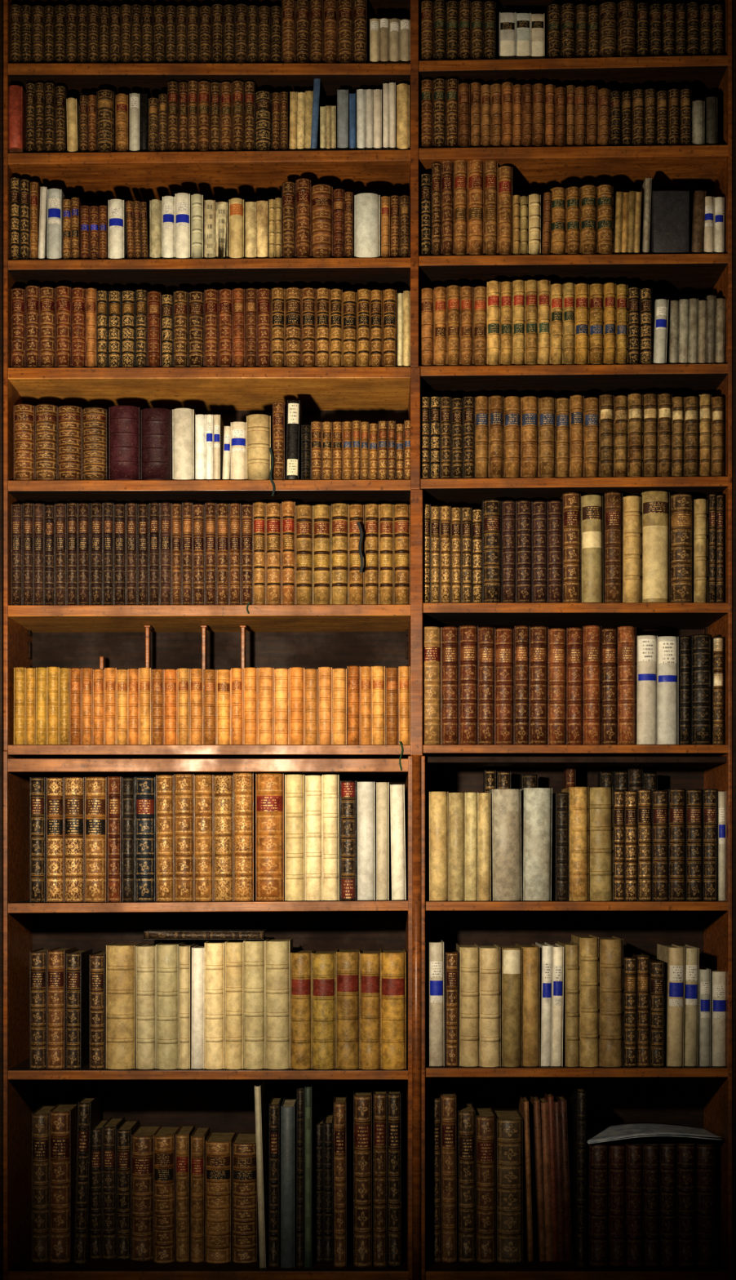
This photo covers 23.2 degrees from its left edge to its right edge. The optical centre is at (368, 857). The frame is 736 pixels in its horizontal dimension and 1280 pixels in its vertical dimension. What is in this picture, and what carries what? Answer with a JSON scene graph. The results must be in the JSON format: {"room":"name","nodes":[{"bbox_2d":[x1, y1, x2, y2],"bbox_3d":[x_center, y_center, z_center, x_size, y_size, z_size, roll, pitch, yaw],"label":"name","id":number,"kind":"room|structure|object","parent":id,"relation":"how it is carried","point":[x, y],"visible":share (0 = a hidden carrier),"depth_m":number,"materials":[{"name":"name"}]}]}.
{"room":"library","nodes":[
{"label":"library","id":0,"kind":"room"},
{"label":"floor","id":1,"kind":"structure","parent":0,"visible":0},
{"bbox_2d":[0,0,735,1279],"bbox_3d":[0.004,-0.706,5.692,2.362,4.212,0.445,0,0,0],"label":"bookcase","id":2,"kind":"object","parent":1,"relation":"on","point":[280,636],"visible":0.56,"depth_m":5.55,"materials":[{"name":"brown wood"}]},
{"bbox_2d":[8,84,26,152],"bbox_3d":[-1.083,-2.262,5.596,0.046,0.208,0.196,0,0,0],"label":"book","id":3,"kind":"object","parent":2,"relation":"in","point":[17,95],"visible":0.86,"depth_m":5.50,"materials":[{"name":"red leather"}]},
{"bbox_2d":[10,177,409,259],"bbox_3d":[-0.487,-1.960,5.611,1.232,0.260,0.224,0,0,0],"label":"books","id":4,"kind":"object","parent":2,"relation":"in","point":[308,222],"visible":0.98,"depth_m":5.52,"materials":[{"name":"brown leather"}]},
{"bbox_2d":[10,0,410,62],"bbox_3d":[-0.485,-2.539,5.612,1.230,0.212,0.216,0,0,0],"label":"books","id":5,"kind":"object","parent":2,"relation":"in","point":[304,31],"visible":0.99,"depth_m":5.52,"materials":[{"name":"brown leather"}]},
{"bbox_2d":[11,501,410,604],"bbox_3d":[-0.484,-0.934,5.609,1.230,0.322,0.220,0,0,0],"label":"books","id":6,"kind":"object","parent":2,"relation":"in","point":[286,552],"visible":0.99,"depth_m":5.52,"materials":[{"name":"brown leather"}]},
{"bbox_2d":[11,284,410,367],"bbox_3d":[-0.484,-1.628,5.612,1.230,0.255,0.222,0,0,0],"label":"books","id":7,"kind":"object","parent":2,"relation":"in","point":[60,326],"visible":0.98,"depth_m":5.52,"materials":[{"name":"brown leather"}]},
{"bbox_2d":[13,665,410,744],"bbox_3d":[-0.480,-0.467,5.591,1.221,0.243,0.175,0,0,0],"label":"books","id":8,"kind":"object","parent":2,"relation":"in","point":[53,705],"visible":1,"depth_m":5.52,"materials":[{"name":"brown leather"}]},
{"bbox_2d":[13,400,410,479],"bbox_3d":[-0.478,-1.281,5.607,1.229,0.252,0.228,0,0,0],"label":"books","id":9,"kind":"object","parent":2,"relation":"in","point":[51,442],"visible":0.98,"depth_m":5.52,"materials":[{"name":"brown leather"}]},
{"bbox_2d":[31,1080,401,1268],"bbox_3d":[-0.475,0.987,5.699,1.156,0.561,0.336,0,0,0],"label":"books","id":10,"kind":"object","parent":2,"relation":"in","point":[119,1188],"visible":1,"depth_m":5.60,"materials":[{"name":"brown leather"}]},
{"bbox_2d":[26,78,409,152],"bbox_3d":[-0.463,-2.279,5.611,1.182,0.241,0.211,0,0,0],"label":"books","id":11,"kind":"object","parent":2,"relation":"in","point":[193,116],"visible":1,"depth_m":5.52,"materials":[{"name":"brown leather"}]},
{"bbox_2d":[30,773,406,902],"bbox_3d":[-0.462,-0.060,5.636,1.162,0.398,0.275,0,0,0],"label":"books","id":12,"kind":"object","parent":2,"relation":"in","point":[237,837],"visible":1,"depth_m":5.52,"materials":[{"name":"brown leather"}]},
{"bbox_2d":[30,937,406,1070],"bbox_3d":[-0.463,0.455,5.637,1.161,0.394,0.273,0,0,0],"label":"books","id":13,"kind":"object","parent":2,"relation":"in","point":[247,1004],"visible":1,"depth_m":5.52,"materials":[{"name":"beige leather"}]},
{"bbox_2d":[143,929,266,939],"bbox_3d":[-0.512,0.244,5.673,0.375,0.026,0.155,0,0,0],"label":"leather folio","id":14,"kind":"object","parent":13,"relation":"on","point":[148,934],"visible":1,"depth_m":5.60,"materials":[{"name":"brown leather"}]},
{"bbox_2d":[246,602,250,613],"bbox_3d":[-0.366,-0.763,5.496,0.014,0.037,0.006,0,0,-26],"label":"ribbon bookmark","id":15,"kind":"object","parent":2,"relation":"attached to","point":[248,604],"visible":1,"depth_m":5.50,"materials":[{"name":"fabric"}]},
{"bbox_2d":[269,447,275,496],"bbox_3d":[-0.294,-1.180,5.498,0.023,0.151,0.007,0,0,29],"label":"ribbon bookmark","id":16,"kind":"object","parent":2,"relation":"attached to","point":[270,448],"visible":1,"depth_m":5.50,"materials":[{"name":"fabric"}]},
{"bbox_2d":[356,521,364,573],"bbox_3d":[-0.023,-0.948,5.491,0.022,0.157,0.004,0,0,22],"label":"ribbon bookmark","id":17,"kind":"object","parent":2,"relation":"attached to","point":[358,522],"visible":1,"depth_m":5.49,"materials":[{"name":"fabric"}]},
{"bbox_2d":[399,741,403,770],"bbox_3d":[0.100,-0.310,5.495,0.014,0.091,0.007,0,0,32],"label":"ribbon bookmark","id":18,"kind":"object","parent":2,"relation":"attached to","point":[399,741],"visible":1,"depth_m":5.49,"materials":[{"name":"fabric"}]},
{"bbox_2d":[418,77,717,147],"bbox_3d":[0.618,-2.284,5.613,0.916,0.221,0.215,0,0,0],"label":"books","id":19,"kind":"object","parent":2,"relation":"in","point":[452,114],"visible":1,"depth_m":5.52,"materials":[{"name":"brown leather"}]},
{"bbox_2d":[418,160,724,255],"bbox_3d":[0.629,-1.996,5.609,0.936,0.306,0.214,0,0,0],"label":"books","id":20,"kind":"object","parent":2,"relation":"in","point":[466,208],"visible":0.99,"depth_m":5.52,"materials":[{"name":"brown leather"}]},
{"bbox_2d":[418,0,724,60],"bbox_3d":[0.628,-2.539,5.605,0.937,0.195,0.218,0,0,0],"label":"books","id":21,"kind":"object","parent":2,"relation":"in","point":[452,29],"visible":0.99,"depth_m":5.52,"materials":[{"name":"brown leather"}]},
{"bbox_2d":[427,1082,715,1267],"bbox_3d":[0.636,0.995,5.691,0.886,0.544,0.302,0,0,0],"label":"books","id":22,"kind":"object","parent":2,"relation":"in","point":[648,1202],"visible":1,"depth_m":5.60,"materials":[{"name":"brown leather"}]},
{"bbox_2d":[586,1122,723,1143],"bbox_3d":[0.885,0.868,5.667,0.414,0.030,0.274,0,0,0],"label":"magazine","id":23,"kind":"object","parent":22,"relation":"on","point":[630,1130],"visible":0.95,"depth_m":5.63,"materials":[{"name":"paper"}]},
{"bbox_2d":[418,279,724,365],"bbox_3d":[0.630,-1.641,5.612,0.940,0.271,0.215,0,0,0],"label":"books","id":24,"kind":"object","parent":2,"relation":"in","point":[519,322],"visible":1,"depth_m":5.52,"materials":[{"name":"brown leather"}]},
{"bbox_2d":[420,392,724,478],"bbox_3d":[0.628,-1.292,5.611,0.935,0.264,0.218,0,0,0],"label":"books","id":25,"kind":"object","parent":2,"relation":"in","point":[633,434],"visible":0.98,"depth_m":5.51,"materials":[{"name":"brown leather"}]},
{"bbox_2d":[422,625,724,744],"bbox_3d":[0.629,-0.529,5.607,0.936,0.367,0.220,0,0,0],"label":"books","id":26,"kind":"object","parent":2,"relation":"in","point":[521,684],"visible":1,"depth_m":5.51,"materials":[{"name":"brown leather"}]},
{"bbox_2d":[422,490,724,602],"bbox_3d":[0.628,-0.952,5.609,0.934,0.344,0.222,0,0,0],"label":"books","id":27,"kind":"object","parent":2,"relation":"in","point":[653,546],"visible":1,"depth_m":5.51,"materials":[{"name":"brown leather"}]},
{"bbox_2d":[426,934,725,1067],"bbox_3d":[0.648,0.446,5.635,0.920,0.397,0.275,0,0,0],"label":"books","id":28,"kind":"object","parent":2,"relation":"in","point":[582,1002],"visible":1,"depth_m":5.52,"materials":[{"name":"beige leather"}]},
{"bbox_2d":[426,766,726,901],"bbox_3d":[0.645,-0.082,5.683,0.927,0.433,0.380,0,0,0],"label":"books","id":29,"kind":"object","parent":2,"relation":"in","point":[621,838],"visible":0.99,"depth_m":5.52,"materials":[{"name":"beige leather"}]}
]}

